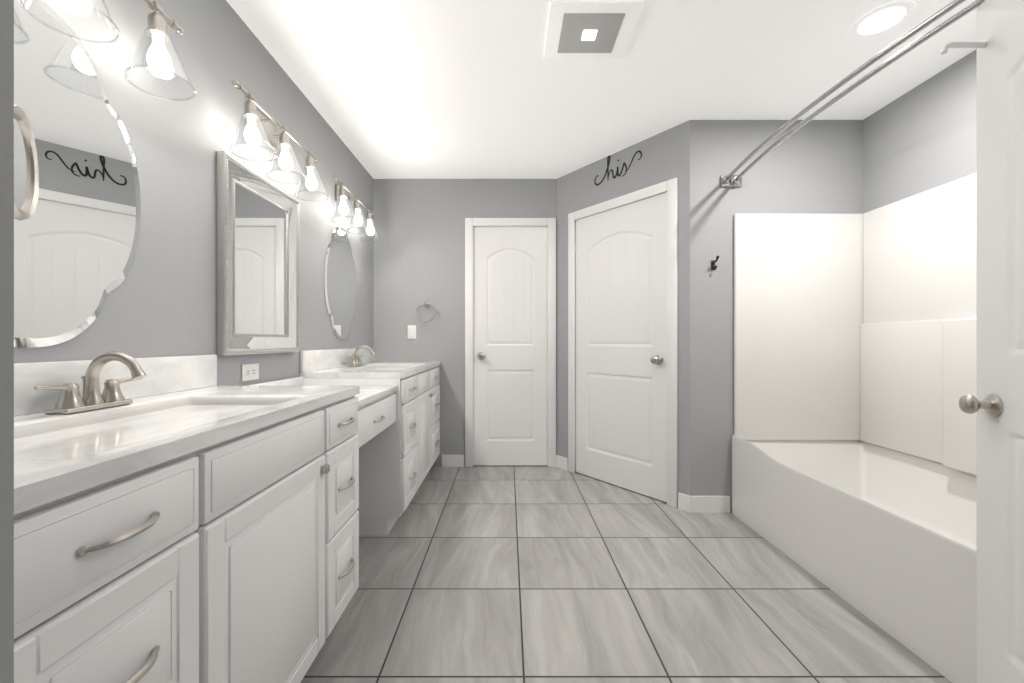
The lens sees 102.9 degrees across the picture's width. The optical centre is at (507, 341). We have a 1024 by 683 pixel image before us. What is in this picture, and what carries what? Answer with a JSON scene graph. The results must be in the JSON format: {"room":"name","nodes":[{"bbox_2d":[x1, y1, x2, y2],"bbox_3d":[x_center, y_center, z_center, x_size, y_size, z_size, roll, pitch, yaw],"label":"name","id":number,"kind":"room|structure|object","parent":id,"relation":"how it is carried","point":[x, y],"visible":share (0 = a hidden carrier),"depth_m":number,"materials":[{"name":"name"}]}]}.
{"room":"bathroom","nodes":[
{"label":"bathroom","id":0,"kind":"room"},
{"bbox_2d":[14,0,373,385],"bbox_3d":[-1.190,-0.160,1.705,0.100,2.440,3.710,0,0,0],"label":"wall","id":1,"kind":"structure","parent":0,"point":[160,300],"depth_m":1.50,"materials":[{"name":"grey paint"}]},
{"bbox_2d":[14,104,38,220],"bbox_3d":[-0.961,-0.308,0.673,0.354,0.194,0.216,0,0,0],"label":"magnifying mirror","id":2,"kind":"object","parent":1,"relation":"attached to","point":[26,179],"visible":0.54,"depth_m":0.73,"materials":[{"name":"silver metal"}]},
{"bbox_2d":[14,0,140,347],"bbox_3d":[-1.135,-0.410,0.970,0.006,0.849,0.586,0,0,0],"label":"mirror","id":3,"kind":"object","parent":1,"relation":"attached to","point":[76,236],"visible":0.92,"depth_m":1.05,"materials":[{"name":"clear glass"}]},
{"bbox_2d":[59,0,119,43],"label":"light","id":4,"kind":"object","parent":1,"relation":"attached to","point":[74,3],"depth_m":0.96,"materials":[{"name":"white glass"}]},
{"bbox_2d":[124,0,195,100],"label":"light","id":5,"kind":"object","parent":1,"relation":"attached to","point":[158,57],"depth_m":1.18,"materials":[{"name":"glass"}]},
{"bbox_2d":[241,363,258,380],"bbox_3d":[-1.135,0.135,1.800,0.009,0.072,0.116,0,0,0],"label":"electrical outlet plate","id":6,"kind":"object","parent":1,"relation":"attached to","point":[249,372],"visible":1,"depth_m":1.79,"materials":[{"name":"white plastic"}]},
{"bbox_2d":[216,151,299,355],"bbox_3d":[-1.119,-0.345,1.880,0.037,0.800,0.575,0,0,0],"label":"framed mirror","id":7,"kind":"object","parent":1,"relation":"attached to","point":[257,263],"visible":1,"depth_m":1.81,"materials":[{"name":"silver metal"}]},
{"bbox_2d":[229,80,328,201],"bbox_3d":[-1.038,-0.892,1.880,0.200,0.287,0.684,0,0,0],"label":"light","id":8,"kind":"object","parent":1,"relation":"attached to","point":[259,128],"visible":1,"depth_m":1.84,"materials":[{"name":"glass"}]},
{"bbox_2d":[324,227,356,339],"bbox_3d":[-1.135,-0.395,2.800,0.006,0.768,0.546,0,0,0],"label":"mirror","id":9,"kind":"object","parent":1,"relation":"attached to","point":[340,280],"visible":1,"depth_m":2.76,"materials":[{"name":"clear glass"}]},
{"bbox_2d":[330,177,381,242],"bbox_3d":[-1.038,-0.892,2.790,0.200,0.287,0.684,0,0,0],"label":"light","id":10,"kind":"object","parent":1,"relation":"attached to","point":[343,201],"visible":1,"depth_m":2.75,"materials":[{"name":"white glass"}]},
{"bbox_2d":[374,179,556,465],"bbox_3d":[-0.363,-0.160,3.510,1.553,2.440,0.100,0,0,0],"label":"wall","id":11,"kind":"structure","parent":0,"point":[419,253],"depth_m":3.46,"materials":[{"name":"grey paint"}]},
{"bbox_2d":[408,325,415,338],"bbox_3d":[-0.814,-0.080,3.455,0.072,0.116,0.010,0,0,0],"label":"switch plate","id":12,"kind":"object","parent":11,"relation":"attached to","point":[411,331],"visible":1,"depth_m":3.45,"materials":[{"name":"white plastic"}]},
{"bbox_2d":[416,301,435,322],"bbox_3d":[-0.687,-0.249,3.431,0.166,0.184,0.056,0,0,0],"label":"towel ring","id":13,"kind":"object","parent":11,"relation":"attached to","point":[426,304],"visible":0.98,"depth_m":3.41,"materials":[{"name":"silver metal"}]},
{"bbox_2d":[442,455,463,466],"bbox_3d":[-0.466,1.010,3.453,0.189,0.100,0.012,0,0,0],"label":"baseboard","id":14,"kind":"structure","parent":11,"relation":"attached to","point":[452,460],"depth_m":3.45,"materials":[{"name":"white wood"}]},
{"bbox_2d":[465,218,555,466],"bbox_3d":[0.021,0.008,3.501,0.768,2.104,0.114,0,0,0],"label":"trim","id":15,"kind":"structure","parent":11,"relation":"attached to","point":[470,223],"depth_m":3.44,"materials":[{"name":"white wood"}]},
{"bbox_2d":[473,226,547,464],"bbox_3d":[0.025,0.037,3.447,0.644,2.030,0.103,0,0,0],"label":"door","id":16,"kind":"structure","parent":11,"relation":"attached to","point":[510,345],"depth_m":3.46,"materials":[{"name":"white wood"}]},
{"bbox_2d":[226,0,976,178],"bbox_3d":[0.535,-1.405,1.705,3.550,0.050,3.710,0,0,0],"label":"ceiling","id":17,"kind":"structure","parent":0,"point":[437,89],"depth_m":2.09,"materials":[{"name":"white paint"}]},
{"bbox_2d":[543,1,643,57],"bbox_3d":[0.360,-1.368,1.810,0.380,0.024,0.320,0,0,0],"label":"fan","id":18,"kind":"object","parent":17,"relation":"attached to","point":[589,29],"visible":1,"depth_m":1.77,"materials":[{"name":"white plastic"}]},
{"bbox_2d":[849,1,914,38],"bbox_3d":[1.600,-1.374,1.750,0.208,0.008,0.208,0,0,0],"label":"recessed light","id":19,"kind":"object","parent":17,"relation":"in","point":[883,19],"visible":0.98,"depth_m":1.74,"materials":[{"name":"white"}]},
{"bbox_2d":[557,120,689,507],"bbox_3d":[0.812,-0.160,3.031,0.100,2.440,1.168,0,0,-38],"label":"wall","id":20,"kind":"structure","parent":0,"point":[665,156],"depth_m":2.81,"materials":[{"name":"grey paint"}]},
{"bbox_2d":[556,455,567,470],"bbox_3d":[0.450,1.010,3.401,0.012,0.100,0.138,0,0,-38],"label":"baseboard","id":21,"kind":"structure","parent":20,"relation":"attached to","point":[561,462],"depth_m":3.39,"materials":[{"name":"white wood"}]},
{"bbox_2d":[594,151,641,185],"bbox_3d":[0.793,-1.284,2.971,0.258,0.197,0.330,0,0,0],"label":"sign","id":22,"kind":"object","parent":20,"relation":"attached to","point":[607,172],"visible":1,"depth_m":3.00,"materials":[{"name":"black metal"}]},
{"bbox_2d":[568,178,677,507],"bbox_3d":[0.806,0.008,2.974,0.629,2.104,0.761,0,0,0],"label":"door","id":23,"kind":"structure","parent":20,"relation":"attached to","point":[624,347],"depth_m":2.91,"materials":[{"name":"white wood"}]},
{"bbox_2d":[678,493,689,512],"bbox_3d":[1.107,1.010,2.561,0.012,0.100,0.079,0,0,-38],"label":"baseboard","id":24,"kind":"structure","parent":20,"relation":"attached to","point":[683,502],"depth_m":2.56,"materials":[{"name":"white"}]},
{"bbox_2d":[300,465,951,682],"bbox_3d":[0.535,1.085,1.705,3.550,0.050,3.710,0,0,0],"label":"floor","id":25,"kind":"structure","parent":0,"point":[510,574],"depth_m":1.66,"materials":[{"name":"tile"}]},
{"bbox_2d":[14,373,439,682],"bbox_3d":[-0.840,0.665,1.944,0.596,0.790,3.028,0,0,0],"label":"bathroom vanity","id":26,"kind":"object","parent":25,"relation":"on","point":[182,519],"depth_m":0.80,"materials":[{"name":"white wood"}]},
{"bbox_2d":[210,377,397,408],"bbox_3d":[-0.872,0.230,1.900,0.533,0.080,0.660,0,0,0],"label":"countertop","id":27,"kind":"structure","parent":26,"relation":"on","point":[289,393],"depth_m":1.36,"materials":[{"name":"white stone"}]},
{"bbox_2d":[732,172,976,682],"bbox_3d":[1.794,0.135,1.780,0.828,1.850,1.516,0,0,0],"label":"shower","id":28,"kind":"object","parent":25,"relation":"on","point":[850,330],"visible":0.94,"depth_m":2.22,"materials":[{"name":"white plastic"}]},
{"bbox_2d":[732,434,976,682],"bbox_3d":[1.794,0.818,1.780,0.828,0.484,1.516,0,0,0],"label":"tub","id":29,"kind":"object","parent":28,"relation":"in","point":[888,526],"depth_m":1.85,"materials":[{"name":"white plastic"}]},
{"bbox_2d":[690,120,862,511],"bbox_3d":[1.721,-0.160,2.590,1.178,2.440,0.100,0,0,0],"label":"wall","id":30,"kind":"structure","parent":0,"point":[813,167],"depth_m":2.54,"materials":[{"name":"grey paint"}]},
{"bbox_2d":[690,496,729,512],"bbox_3d":[1.252,1.010,2.533,0.249,0.100,0.012,0,0,0],"label":"baseboard","id":31,"kind":"structure","parent":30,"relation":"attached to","point":[709,504],"depth_m":2.53,"materials":[{"name":"white wood"}]},
{"bbox_2d":[711,256,718,269],"bbox_3d":[1.275,-0.481,2.505,0.024,0.083,0.070,0,0,0],"label":"robe hook","id":32,"kind":"object","parent":30,"relation":"attached to","point":[713,267],"visible":1,"depth_m":2.52,"materials":[{"name":"black metal"}]},
{"bbox_2d":[721,0,983,186],"bbox_3d":[1.363,-0.995,1.780,0.174,0.070,1.512,0,0,0],"label":"rail","id":33,"kind":"object","parent":30,"relation":"attached to","point":[731,179],"visible":1,"depth_m":1.52,"materials":[{"name":"grey metal"}]},
{"bbox_2d":[863,49,976,213],"bbox_3d":[2.260,-0.160,1.195,0.100,2.440,2.690,0,0,0],"label":"wall","id":34,"kind":"structure","parent":0,"point":[921,137],"depth_m":2.17,"materials":[{"name":"grey paint"}]},
{"bbox_3d":[0.535,-0.160,-0.100,3.350,2.440,0.100,0,0,0],"label":"wall","id":35,"kind":"structure","parent":0,"visible":0},
{"bbox_2d":[0,0,13,682],"bbox_3d":[-0.234,-0.160,0.021,0.251,2.440,0.139,0,0,0],"label":"door frame","id":36,"kind":"structure","parent":35,"relation":"attached to","point":[6,341],"depth_m":0.09,"materials":[{"name":"grey paint"}]},
{"bbox_3d":[1.253,-0.160,0.195,0.270,2.440,0.488,0,0,0],"label":"door frame","id":37,"kind":"structure","parent":0,"visible":0},
{"bbox_2d":[940,0,1023,682],"bbox_3d":[1.250,0.037,0.817,0.321,2.030,0.765,0,0,0],"label":"door","id":38,"kind":"structure","parent":37,"relation":"attached to","point":[997,404],"depth_m":1.11,"materials":[{"name":"white wood"}]}
]}

